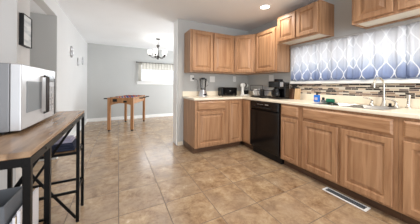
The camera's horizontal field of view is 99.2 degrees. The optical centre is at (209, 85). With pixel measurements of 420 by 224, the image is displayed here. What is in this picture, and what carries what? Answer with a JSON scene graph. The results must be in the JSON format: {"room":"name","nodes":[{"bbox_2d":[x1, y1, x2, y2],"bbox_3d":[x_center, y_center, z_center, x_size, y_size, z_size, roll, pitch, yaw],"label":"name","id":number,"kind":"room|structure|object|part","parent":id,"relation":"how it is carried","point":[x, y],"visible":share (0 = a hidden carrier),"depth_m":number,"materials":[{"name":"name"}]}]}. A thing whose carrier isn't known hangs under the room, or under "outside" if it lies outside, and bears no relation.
{"room":"kitchen","nodes":[
{"label":"kitchen","id":0,"kind":"room"},
{"bbox_2d":[30,0,46,14],"bbox_3d":[-2.908,-1.101,1.797,1.658,0.092,1.086,0,0,-27],"label":"ceiling","id":1,"kind":"structure","parent":0,"point":[34,8],"depth_m":2.46,"materials":[{"name":"paint"}]},
{"bbox_2d":[0,0,86,189],"bbox_3d":[-2.795,-0.079,3.496,0.110,2.385,4.217,0,0,-27],"label":"wall","id":2,"kind":"structure","parent":0,"point":[71,78],"depth_m":2.87,"materials":[{"name":"white paint"}]},
{"bbox_2d":[19,12,31,48],"bbox_3d":[-1.821,-0.533,1.767,0.034,0.304,0.188,0,0,-27],"label":"framed picture","id":3,"kind":"object","parent":2,"relation":"attached to","point":[25,22],"visible":1,"depth_m":1.74,"materials":[{"name":"black plastic"}]},
{"bbox_2d":[24,15,30,46],"bbox_3d":[-1.823,-0.533,1.766,0.027,0.291,0.175,0,0,-27],"label":"print","id":4,"kind":"object","parent":3,"relation":"attached to","point":[27,20],"depth_m":1.77},
{"bbox_2d":[56,119,86,158],"bbox_3d":[-2.746,1.065,3.518,0.014,0.100,4.231,0,0,-27],"label":"baseboard","id":5,"kind":"structure","parent":2,"relation":"attached to","point":[85,122],"depth_m":4.16,"materials":[{"name":"white paint"}]},
{"bbox_2d":[70,46,72,57],"bbox_3d":[-2.732,-0.664,3.529,0.024,0.229,0.154,0,0,-27],"label":"wall ornament","id":6,"kind":"object","parent":2,"relation":"attached to","point":[71,47],"visible":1,"depth_m":3.49,"materials":[{"name":"silver metal"}]},
{"bbox_2d":[30,12,56,161],"bbox_3d":[-3.140,0.028,2.352,1.768,2.168,0.105,0,0,-27],"label":"wall","id":7,"kind":"structure","parent":0,"point":[43,53],"depth_m":2.65,"materials":[{"name":"grey paint"}]},
{"bbox_2d":[87,43,173,118],"bbox_3d":[-1.954,-0.072,6.378,4.242,2.385,0.140,0,0,-27],"label":"wall","id":8,"kind":"structure","parent":0,"point":[112,71],"depth_m":5.80,"materials":[{"name":"grey paint"}]},
{"bbox_2d":[87,113,172,121],"bbox_3d":[-1.917,1.071,6.315,4.017,0.100,0.014,0,0,-27],"label":"baseboard","id":9,"kind":"structure","parent":8,"relation":"attached to","point":[167,114],"depth_m":5.91,"materials":[{"name":"white paint"}]},
{"bbox_2d":[137,70,172,84],"bbox_3d":[-1.854,-0.386,6.398,1.450,0.705,0.175,0,0,-27],"label":"window","id":10,"kind":"structure","parent":8,"relation":"in","point":[163,82],"depth_m":6.39,"materials":[{"name":"white paint"}]},
{"bbox_3d":[-1.856,-0.109,6.398,1.450,0.030,0.175,0,0,-27],"label":"sill","id":11,"kind":"part","parent":10,"relation":"part of","materials":[{"name":"white paint"}]},
{"bbox_2d":[56,0,317,50],"bbox_3d":[-0.708,-1.305,2.161,5.900,0.100,8.900,0,0,-27],"label":"ceiling","id":12,"kind":"structure","parent":0,"point":[125,23],"depth_m":3.23,"materials":[{"name":"paint"}]},
{"bbox_2d":[147,38,166,58],"bbox_3d":[-1.420,-0.975,4.845,0.520,0.570,0.517,0,0,-27],"label":"chandelier","id":13,"kind":"object","parent":12,"relation":"hanging from","point":[155,51],"visible":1,"depth_m":4.75,"materials":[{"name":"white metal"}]},
{"bbox_2d":[259,4,270,9],"bbox_3d":[0.868,-1.238,2.820,0.188,0.008,0.188,0,0,-27],"label":"recessed light","id":14,"kind":"object","parent":12,"relation":"in","point":[264,6],"visible":1,"depth_m":2.80,"materials":[{"name":"white paint"}]},
{"bbox_2d":[177,19,247,141],"bbox_3d":[0.361,-0.054,3.999,2.300,2.385,0.250,0,0,-27],"label":"wall","id":15,"kind":"structure","parent":0,"point":[221,80],"depth_m":3.52,"materials":[{"name":"grey paint"}]},
{"bbox_2d":[173,19,177,144],"bbox_3d":[-0.676,-0.061,3.484,0.014,2.384,0.242,0,0,-27],"label":"trim","id":16,"kind":"structure","parent":15,"relation":"attached to","point":[175,61],"depth_m":3.45,"materials":[{"name":"white paint"}]},
{"bbox_2d":[184,29,233,73],"bbox_3d":[-0.005,-0.615,3.471,0.918,0.751,0.346,0,0,-27],"label":"upper cabinet","id":17,"kind":"object","parent":15,"relation":"attached to","point":[205,52],"visible":1,"depth_m":3.30,"materials":[{"name":"brown wood"}]},
{"bbox_3d":[-0.130,-0.616,3.226,0.412,0.707,0.024,0,0,-27],"label":"door","id":18,"kind":"part","parent":17,"relation":"part of","materials":[{"name":"brown wood"}]},
{"bbox_3d":[0.260,-0.613,3.426,0.423,0.707,0.024,0,0,-27],"label":"door","id":19,"kind":"part","parent":17,"relation":"part of","materials":[{"name":"brown wood"}]},
{"bbox_2d":[210,76,214,81],"bbox_3d":[0.052,-0.129,3.693,0.116,0.116,0.010,0,0,-27],"label":"light switch","id":20,"kind":"object","parent":15,"relation":"attached to","point":[212,78],"visible":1,"depth_m":3.69,"materials":[{"name":"white plastic"}]},
{"bbox_2d":[33,116,406,223],"bbox_3d":[-0.727,1.180,2.161,5.900,0.100,8.900,0,0,-27],"label":"floor","id":21,"kind":"structure","parent":0,"point":[140,175],"depth_m":2.02,"materials":[{"name":"tile"}]},
{"bbox_2d":[0,110,84,223],"bbox_3d":[-1.111,0.682,1.076,0.429,0.891,1.176,0,0,-27],"label":"console table","id":22,"kind":"object","parent":21,"relation":"on","point":[24,148],"visible":0.84,"depth_m":0.83,"materials":[{"name":"brown wood"}]},
{"bbox_3d":[-1.453,0.702,1.297,0.022,0.830,0.022,0,0,-27],"label":"leg","id":23,"kind":"part","parent":22,"relation":"part of","materials":[{"name":"black metal"}]},
{"bbox_2d":[0,186,21,223],"bbox_3d":[-0.912,0.534,0.650,0.312,0.190,0.176,0,0,-27],"label":"storage bin","id":24,"kind":"object","parent":22,"relation":"on","point":[10,198],"visible":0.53,"depth_m":0.72,"materials":[{"name":"grey fabric"}]},
{"bbox_2d":[12,213,16,223],"bbox_3d":[-0.757,0.556,0.730,0.010,0.147,0.172,0,0,-27],"label":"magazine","id":25,"kind":"object","parent":22,"relation":"on","point":[14,219],"visible":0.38,"depth_m":0.66,"materials":[{"name":"white paper"}]},
{"bbox_3d":[-0.670,0.708,0.654,0.022,0.830,0.022,0,0,-27],"label":"leg","id":26,"kind":"part","parent":22,"relation":"part of","materials":[{"name":"black metal"}]},
{"bbox_2d":[0,63,55,133],"bbox_3d":[-1.203,0.063,1.040,0.392,0.345,0.540,0,0,-27],"label":"microwave","id":27,"kind":"object","parent":22,"relation":"on","point":[27,93],"visible":1,"depth_m":0.91,"materials":[{"name":"silver metal"}]},
{"bbox_3d":[-1.023,0.059,1.018,0.040,0.329,0.334,0,0,-27],"label":"door","id":28,"kind":"part","parent":27,"relation":"part of","materials":[{"name":"silver metal"}]},
{"bbox_3d":[-1.058,0.058,1.156,0.029,0.250,0.018,0,0,-27],"label":"door handle","id":29,"kind":"part","parent":27,"relation":"part of","materials":[{"name":"silver metal"}]},
{"bbox_3d":[-1.148,0.058,1.258,0.038,0.329,0.201,0,0,-27],"label":"control panel","id":30,"kind":"part","parent":27,"relation":"part of","materials":[{"name":"silver metal"}]},
{"bbox_3d":[-1.172,0.082,1.350,0.003,0.263,0.014,0,0,-27],"label":"edge trim","id":31,"kind":"part","parent":27,"relation":"part of","materials":[{"name":"grey metal"}]},
{"bbox_2d":[17,187,38,223],"bbox_3d":[-0.746,0.546,0.735,0.010,0.167,0.172,0,0,-27],"label":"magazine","id":32,"kind":"object","parent":22,"relation":"on","point":[35,220],"visible":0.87,"depth_m":0.78,"materials":[{"name":"white paper"}]},
{"bbox_3d":[-1.109,0.274,1.075,0.424,0.030,1.175,0,0,-27],"label":"frame","id":33,"kind":"part","parent":22,"relation":"part of","materials":[{"name":"brown wood"}]},
{"bbox_3d":[-0.767,0.707,0.841,0.022,0.830,0.022,0,0,-27],"label":"leg","id":34,"kind":"part","parent":22,"relation":"part of","materials":[{"name":"black metal"}]},
{"bbox_3d":[-1.327,0.871,1.488,0.408,0.020,0.245,0,0,-27],"label":"shelf frame","id":35,"kind":"part","parent":22,"relation":"part of","materials":[{"name":"black metal"}]},
{"bbox_3d":[-1.325,0.556,1.488,0.408,0.020,0.245,0,0,-27],"label":"shelf frame","id":36,"kind":"part","parent":22,"relation":"part of","materials":[{"name":"black metal"}]},
{"bbox_2d":[51,138,75,151],"bbox_3d":[-1.322,0.512,1.490,0.340,0.064,0.156,0,0,-27],"label":"stool cushion","id":37,"kind":"object","parent":22,"relation":"on","point":[65,146],"visible":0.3,"depth_m":1.48,"materials":[{"name":"blue fabric"}]},
{"bbox_2d":[55,135,74,143],"bbox_3d":[-1.317,0.463,1.493,0.290,0.032,0.140,0,0,-27],"label":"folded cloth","id":38,"kind":"object","parent":37,"relation":"on","point":[69,139],"visible":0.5,"depth_m":1.50,"materials":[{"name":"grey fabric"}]},
{"bbox_3d":[-1.096,0.704,1.481,0.022,0.830,0.022,0,0,-27],"label":"leg","id":39,"kind":"part","parent":22,"relation":"part of","materials":[{"name":"black metal"}]},
{"bbox_3d":[-1.198,0.704,1.680,0.022,0.830,0.022,0,0,-27],"label":"leg","id":40,"kind":"part","parent":22,"relation":"part of","materials":[{"name":"black metal"}]},
{"bbox_2d":[104,95,148,130],"bbox_3d":[-2.267,0.702,4.977,0.900,0.832,1.224,0,0,-7],"label":"foosball table","id":41,"kind":"object","parent":21,"relation":"on","point":[131,100],"visible":0.99,"depth_m":4.41,"materials":[{"name":"brown wood"}]},
{"bbox_3d":[-2.468,0.694,4.369,0.064,0.785,0.064,0,0,-7],"label":"leg","id":42,"kind":"part","parent":41,"relation":"part of","materials":[{"name":"brown wood"}]},
{"bbox_3d":[-2.603,0.693,5.521,0.064,0.785,0.064,0,0,-7],"label":"leg","id":43,"kind":"part","parent":41,"relation":"part of","materials":[{"name":"brown wood"}]},
{"bbox_3d":[-1.931,0.698,4.432,0.064,0.785,0.064,0,0,-7],"label":"leg","id":44,"kind":"part","parent":41,"relation":"part of","materials":[{"name":"brown wood"}]},
{"bbox_3d":[-2.067,0.697,5.584,0.064,0.785,0.064,0,0,-7],"label":"leg","id":45,"kind":"part","parent":41,"relation":"part of","materials":[{"name":"brown wood"}]},
{"bbox_2d":[183,99,226,153],"bbox_3d":[-0.098,0.691,3.282,0.615,0.888,0.596,0,0,-27],"label":"base cabinet","id":46,"kind":"object","parent":21,"relation":"on","point":[204,121],"visible":0.91,"depth_m":3.03,"materials":[{"name":"brown wood"}]},
{"bbox_3d":[0.036,0.341,3.029,0.535,0.134,0.025,0,0,-27],"label":"drawer","id":47,"kind":"part","parent":46,"relation":"part of","materials":[{"name":"brown wood"}]},
{"bbox_3d":[0.033,0.724,3.029,0.535,0.575,0.024,0,0,-27],"label":"door","id":48,"kind":"part","parent":46,"relation":"part of","materials":[{"name":"brown wood"}]},
{"bbox_2d":[224,99,242,147],"bbox_3d":[0.328,0.695,3.503,0.342,0.888,0.594,0,0,-27],"label":"base cabinet","id":49,"kind":"object","parent":21,"relation":"on","point":[234,106],"visible":0.56,"depth_m":3.24,"materials":[{"name":"brown wood"}]},
{"bbox_3d":[0.454,0.646,3.246,0.260,0.737,0.023,0,0,-27],"label":"door","id":50,"kind":"part","parent":49,"relation":"part of","materials":[{"name":"brown wood"}]},
{"bbox_2d":[242,99,252,148],"bbox_3d":[0.776,0.698,3.612,0.600,0.888,0.819,0,0,-27],"label":"base cabinet","id":51,"kind":"object","parent":21,"relation":"on","point":[246,108],"visible":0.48,"depth_m":3.22,"materials":[{"name":"brown wood"}]},
{"bbox_3d":[0.656,0.648,3.217,0.025,0.737,0.195,0,0,-27],"label":"filler panel","id":52,"kind":"part","parent":51,"relation":"part of","materials":[{"name":"brown wood"}]},
{"bbox_2d":[250,100,283,163],"bbox_3d":[1.086,0.703,2.952,0.620,0.884,0.622,0,0,-27],"label":"dishwasher","id":53,"kind":"object","parent":21,"relation":"on","point":[265,117],"visible":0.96,"depth_m":2.76,"materials":[{"name":"black plastic"}]},
{"bbox_3d":[0.850,0.708,2.831,0.028,0.620,0.618,0,0,-27],"label":"door","id":54,"kind":"part","parent":53,"relation":"part of","materials":[{"name":"black metal"}]},
{"bbox_3d":[0.851,0.327,2.830,0.034,0.128,0.618,0,0,-27],"label":"control panel","id":55,"kind":"part","parent":53,"relation":"part of","materials":[{"name":"black"}]},
{"bbox_2d":[281,103,304,173],"bbox_3d":[1.325,0.702,2.536,0.596,0.888,0.318,0,0,-27],"label":"base cabinet","id":56,"kind":"object","parent":21,"relation":"on","point":[290,114],"visible":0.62,"depth_m":2.38,"materials":[{"name":"brown wood"}]},
{"bbox_3d":[1.071,0.349,2.411,0.025,0.134,0.263,0,0,-27],"label":"drawer","id":57,"kind":"part","parent":56,"relation":"part of","materials":[{"name":"brown wood"}]},
{"bbox_3d":[1.069,0.732,2.411,0.023,0.575,0.263,0,0,-27],"label":"door","id":58,"kind":"part","parent":56,"relation":"part of","materials":[{"name":"brown wood"}]},
{"bbox_2d":[322,187,370,211],"bbox_3d":[1.366,1.144,1.815,0.096,0.006,0.390,0,0,-27],"label":"floor vent","id":59,"kind":"object","parent":21,"relation":"in","point":[357,204],"visible":1,"depth_m":1.79,"materials":[{"name":"white metal"}]},
{"bbox_2d":[326,188,365,208],"bbox_3d":[1.366,1.143,1.815,0.068,0.004,0.350,0,0,-27],"label":"grille","id":60,"kind":"object","parent":59,"relation":"attached to","point":[357,204],"depth_m":1.79,"materials":[{"name":"grey metal"}]},
{"bbox_2d":[301,106,401,220],"bbox_3d":[1.601,0.705,2.000,0.596,0.888,0.887,0,0,-27],"label":"base cabinet","id":61,"kind":"object","parent":21,"relation":"on","point":[355,154],"visible":0.87,"depth_m":1.74,"materials":[{"name":"brown wood"}]},
{"bbox_3d":[1.250,0.733,2.058,0.024,0.575,0.402,0,0,-27],"label":"door","id":62,"kind":"part","parent":61,"relation":"part of","materials":[{"name":"brown wood"}]},
{"bbox_3d":[1.446,0.735,1.677,0.024,0.575,0.395,0,0,-27],"label":"door","id":63,"kind":"part","parent":61,"relation":"part of","materials":[{"name":"brown wood"}]},
{"bbox_2d":[398,117,419,223],"bbox_3d":[1.941,0.707,1.338,0.596,0.888,0.600,0,0,-27],"label":"base cabinet","id":64,"kind":"object","parent":21,"relation":"on","point":[409,128],"visible":0.82,"depth_m":1.41,"materials":[{"name":"brown wood"}]},
{"bbox_2d":[182,95,419,118],"bbox_3d":[0.917,0.236,2.297,1.561,0.036,3.285,0,0,-27],"label":"countertop","id":65,"kind":"structure","parent":64,"relation":"on","point":[414,113],"depth_m":2.04,"materials":[{"name":"beige"}]},
{"bbox_2d":[198,78,208,96],"bbox_3d":[-0.131,0.032,3.385,0.175,0.356,0.175,0,0,18],"label":"blender","id":66,"kind":"object","parent":65,"relation":"on","point":[202,93],"visible":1,"depth_m":3.34,"materials":[{"name":"silver metal"}]},
{"bbox_3d":[-0.132,0.145,3.385,0.176,0.130,0.176,0,0,-27],"label":"motor","id":67,"kind":"part","parent":66,"relation":"part of","materials":[{"name":"silver metal"}]},
{"bbox_2d":[218,87,236,95],"bbox_3d":[0.357,0.126,3.579,0.370,0.176,0.193,0,0,-27],"label":"toaster","id":68,"kind":"object","parent":65,"relation":"on","point":[222,91],"visible":0.91,"depth_m":3.51,"materials":[{"name":"black metal"}]},
{"bbox_2d":[240,83,248,95],"bbox_3d":[0.719,0.083,3.727,0.216,0.268,0.124,0,0,-39],"label":"stand mixer","id":69,"kind":"object","parent":65,"relation":"on","point":[243,92],"visible":1,"depth_m":3.68,"materials":[{"name":"white plastic"}]},
{"bbox_2d":[250,85,271,97],"bbox_3d":[0.929,0.105,3.239,0.249,0.226,0.316,0,0,-27],"label":"dish rack","id":70,"kind":"object","parent":65,"relation":"on","point":[255,96],"visible":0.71,"depth_m":3.15,"materials":[{"name":"black metal"}]},
{"bbox_2d":[263,86,268,94],"bbox_3d":[0.995,0.092,3.224,0.178,0.177,0.033,0,0,-27],"label":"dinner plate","id":71,"kind":"object","parent":70,"relation":"in","point":[264,87],"visible":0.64,"depth_m":3.24,"materials":[{"name":"grey ceramic"}]},
{"bbox_2d":[268,79,289,99],"bbox_3d":[1.106,0.057,2.910,0.280,0.325,0.232,0,0,-27],"label":"coffee maker","id":72,"kind":"object","parent":65,"relation":"on","point":[281,88],"visible":0.99,"depth_m":2.85,"materials":[{"name":"black plastic"}]},
{"bbox_2d":[289,89,294,98],"bbox_3d":[1.348,0.137,2.926,0.161,0.169,0.090,0,0,-27],"label":"knife block","id":73,"kind":"object","parent":65,"relation":"on","point":[291,91],"visible":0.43,"depth_m":2.88,"materials":[{"name":"brown wood"}]},
{"bbox_2d":[294,89,300,99],"bbox_3d":[1.388,0.137,2.834,0.036,0.169,0.100,0,0,-27],"label":"cutting board","id":74,"kind":"object","parent":65,"relation":"on","point":[297,91],"visible":0.91,"depth_m":2.83,"materials":[{"name":"brown wood"}]},
{"bbox_2d":[182,91,419,107],"bbox_3d":[0.917,0.172,2.297,1.561,0.092,3.285,0,0,-27],"label":"backsplash","id":75,"kind":"structure","parent":65,"relation":"on","point":[402,102],"depth_m":2.29,"materials":[{"name":"beige"}]},
{"bbox_2d":[314,92,319,101],"bbox_3d":[1.448,0.153,2.421,0.052,0.138,0.072,0,0,-27],"label":"soap bottle","id":76,"kind":"object","parent":65,"relation":"on","point":[316,97],"visible":1,"depth_m":2.41,"materials":[{"name":"blue plastic"}]},
{"bbox_2d":[313,102,398,109],"bbox_3d":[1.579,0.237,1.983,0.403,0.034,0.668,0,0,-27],"label":"sink","id":77,"kind":"object","parent":65,"relation":"in","point":[323,103],"visible":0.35,"depth_m":1.97,"materials":[{"name":"silver metal"}]},
{"bbox_2d":[326,98,334,102],"bbox_3d":[1.549,0.197,2.299,0.060,0.052,0.110,0,0,-27],"label":"sponge","id":78,"kind":"object","parent":77,"relation":"on","point":[327,99],"visible":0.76,"depth_m":2.28,"materials":[{"name":"teal"}]},
{"bbox_3d":[1.510,0.236,2.117,0.335,0.033,0.298,0,0,-27],"label":"bowl","id":79,"kind":"part","parent":77,"relation":"part of","materials":[{"name":"silver metal"}]},
{"bbox_3d":[1.653,0.237,1.839,0.335,0.033,0.278,0,0,-27],"label":"bowl","id":80,"kind":"part","parent":77,"relation":"part of","materials":[{"name":"silver metal"}]},
{"bbox_2d":[363,97,374,104],"bbox_3d":[1.819,0.180,2.045,0.102,0.091,0.051,0,0,29],"label":"handle","id":81,"kind":"object","parent":65,"relation":"on","point":[371,100],"visible":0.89,"depth_m":2.03,"materials":[{"name":"silver metal"}]},
{"bbox_2d":[373,77,387,105],"bbox_3d":[1.821,0.066,1.904,0.209,0.319,0.060,0,0,-27],"label":"kitchen faucet","id":82,"kind":"object","parent":65,"relation":"on","point":[383,103],"visible":0.92,"depth_m":1.93,"materials":[{"name":"silver metal"}]},
{"bbox_3d":[1.806,0.021,1.910,0.190,0.229,0.024,0,0,-20],"label":"spout","id":83,"kind":"part","parent":82,"relation":"part of","materials":[{"name":"silver metal"}]},
{"bbox_2d":[386,98,399,106],"bbox_3d":[1.910,0.181,1.867,0.102,0.091,0.051,0,0,29],"label":"handle","id":84,"kind":"object","parent":65,"relation":"on","point":[394,101],"visible":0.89,"depth_m":1.85,"materials":[{"name":"silver metal"}]},
{"bbox_2d":[405,95,411,108],"bbox_3d":[1.974,0.159,1.775,0.052,0.135,0.052,0,0,-27],"label":"sprayer","id":85,"kind":"object","parent":65,"relation":"on","point":[408,97],"visible":0.95,"depth_m":1.76,"materials":[{"name":"silver metal"}]},
{"bbox_3d":[1.688,0.737,1.207,0.024,0.575,0.540,0,0,-27],"label":"door","id":86,"kind":"part","parent":64,"relation":"part of","materials":[{"name":"brown wood"}]},
{"bbox_3d":[1.690,0.354,1.207,0.025,0.134,0.540,0,0,-27],"label":"drawer","id":87,"kind":"part","parent":64,"relation":"part of","materials":[{"name":"brown wood"}]},
{"bbox_2d":[247,0,419,98],"bbox_3d":[2.179,-0.039,1.720,0.150,2.385,5.466,0,0,-27],"label":"wall","id":88,"kind":"structure","parent":0,"point":[343,26],"depth_m":2.44,"materials":[{"name":"grey paint"}]},
{"bbox_2d":[228,34,260,74],"bbox_3d":[0.738,-0.609,3.698,0.607,0.751,0.622,0,0,-27],"label":"upper cabinet","id":89,"kind":"object","parent":88,"relation":"attached to","point":[244,45],"visible":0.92,"depth_m":3.46,"materials":[{"name":"brown wood"}]},
{"bbox_3d":[0.664,-0.609,3.470,0.359,0.707,0.024,0,0,19],"label":"door","id":90,"kind":"part","parent":89,"relation":"part of","materials":[{"name":"brown wood"}]},
{"bbox_2d":[269,75,273,80],"bbox_3d":[1.188,-0.145,3.472,0.010,0.116,0.116,0,0,-27],"label":"light switch","id":91,"kind":"object","parent":88,"relation":"attached to","point":[271,77],"visible":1,"depth_m":3.46,"materials":[{"name":"white plastic"}]},
{"bbox_2d":[255,26,289,73],"bbox_3d":[1.117,-0.606,3.246,0.346,0.751,0.525,0,0,-27],"label":"upper cabinet","id":92,"kind":"object","parent":88,"relation":"attached to","point":[271,57],"visible":0.93,"depth_m":3.07,"materials":[{"name":"brown wood"}]},
{"bbox_3d":[0.974,-0.607,3.172,0.024,0.707,0.465,0,0,-27],"label":"door","id":93,"kind":"part","parent":92,"relation":"part of","materials":[{"name":"brown wood"}]},
{"bbox_2d":[277,0,333,45],"bbox_3d":[1.401,-0.896,2.699,0.346,0.437,0.700,0,0,-27],"label":"upper cabinet","id":94,"kind":"object","parent":88,"relation":"attached to","point":[314,21],"visible":1,"depth_m":2.50,"materials":[{"name":"brown wood"}]},
{"bbox_3d":[1.183,-0.898,2.772,0.024,0.393,0.320,0,0,-27],"label":"door","id":95,"kind":"part","parent":94,"relation":"part of","materials":[{"name":"brown wood"}]},
{"bbox_3d":[1.406,-0.696,2.702,0.270,0.004,0.663,0,0,-27],"label":"panel","id":96,"kind":"part","parent":94,"relation":"part of","materials":[{"name":"beige wood"}]},
{"bbox_3d":[1.336,-0.897,2.474,0.024,0.393,0.310,0,0,-27],"label":"door","id":97,"kind":"part","parent":94,"relation":"part of","materials":[{"name":"brown wood"}]},
{"bbox_2d":[289,20,419,48],"bbox_3d":[1.887,-0.625,2.050,0.084,0.017,2.225,0,0,-27],"label":"curtain rod","id":98,"kind":"object","parent":88,"relation":"attached to","point":[416,20],"visible":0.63,"depth_m":2.10,"materials":[{"name":"silver metal"}]},
{"bbox_2d":[291,44,315,80],"bbox_3d":[1.456,-0.348,2.837,0.059,0.546,0.441,0,0,-27],"label":"window curtain","id":99,"kind":"object","parent":98,"relation":"hanging from","point":[303,58],"visible":1,"depth_m":2.79,"materials":[{"name":"fabric"}]},
{"bbox_2d":[316,36,353,79],"bbox_3d":[1.666,-0.346,2.436,0.063,0.546,0.494,0,0,-27],"label":"window curtain","id":100,"kind":"object","parent":98,"relation":"hanging from","point":[334,58],"visible":1,"depth_m":2.38,"materials":[{"name":"fabric"}]},
{"bbox_2d":[353,25,406,78],"bbox_3d":[1.873,-0.344,2.014,0.052,0.546,0.474,0,0,-27],"label":"window curtain","id":101,"kind":"object","parent":98,"relation":"hanging from","point":[381,53],"visible":0.99,"depth_m":1.97,"materials":[{"name":"fabric"}]},
{"bbox_2d":[405,21,419,78],"bbox_3d":[2.135,-0.342,1.506,0.058,0.546,0.696,0,0,-27],"label":"window curtain","id":102,"kind":"object","parent":98,"relation":"hanging from","point":[413,29],"visible":1,"depth_m":1.76,"materials":[{"name":"fabric"}]},
{"bbox_2d":[290,83,419,98],"bbox_3d":[1.936,0.055,2.016,0.010,0.153,2.415,0,0,-27],"label":"backsplash","id":103,"kind":"structure","parent":88,"relation":"attached to","point":[393,90],"depth_m":2.14,"materials":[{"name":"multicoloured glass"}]},
{"bbox_2d":[290,77,419,83],"bbox_3d":[1.929,-0.316,2.149,0.185,0.585,2.100,0,0,-27],"label":"window","id":104,"kind":"structure","parent":88,"relation":"in","point":[413,79],"depth_m":2.20,"materials":[{"name":"white paint"}]},
{"bbox_3d":[1.985,-0.336,2.178,0.060,0.545,2.060,0,0,-27],"label":"frame","id":105,"kind":"part","parent":104,"relation":"part of","materials":[{"name":"white paint"}]},
{"bbox_2d":[352,0,419,28],"bbox_3d":[1.888,-0.893,1.752,0.346,0.437,0.720,0,0,-27],"label":"upper cabinet","id":106,"kind":"object","parent":88,"relation":"attached to","point":[366,14],"visible":1,"depth_m":1.81,"materials":[{"name":"brown wood"}]},
{"bbox_3d":[1.665,-0.894,1.834,0.024,0.393,0.320,0,0,-27],"label":"door","id":107,"kind":"part","parent":106,"relation":"part of","materials":[{"name":"brown wood"}]},
{"bbox_3d":[1.893,-0.692,1.756,0.270,0.004,0.683,0,0,-27],"label":"panel","id":108,"kind":"part","parent":106,"relation":"part of","materials":[{"name":"beige wood"}]},
{"bbox_3d":[1.825,-0.893,1.523,0.024,0.393,0.320,0,0,-27],"label":"door","id":109,"kind":"part","parent":106,"relation":"part of","materials":[{"name":"brown wood"}]},
{"bbox_3d":[-1.825,-0.773,6.317,1.477,0.044,0.081,0,0,-27],"label":"curtain rod","id":110,"kind":"object","parent":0,"visible":0},
{"bbox_2d":[138,62,141,80],"bbox_3d":[-2.363,-0.466,6.021,0.101,0.643,0.022,0,0,-27],"label":"sheer curtain","id":111,"kind":"object","parent":110,"relation":"hanging from","point":[139,64],"visible":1,"depth_m":6.02,"materials":[{"name":"fabric"}]},
{"bbox_2d":[142,62,172,70],"bbox_3d":[-1.765,-0.663,6.327,1.220,0.240,0.022,0,0,-27],"label":"sheer curtain","id":112,"kind":"object","parent":110,"relation":"hanging from","point":[150,66],"visible":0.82,"depth_m":6.28,"materials":[{"name":"fabric"}]}
]}

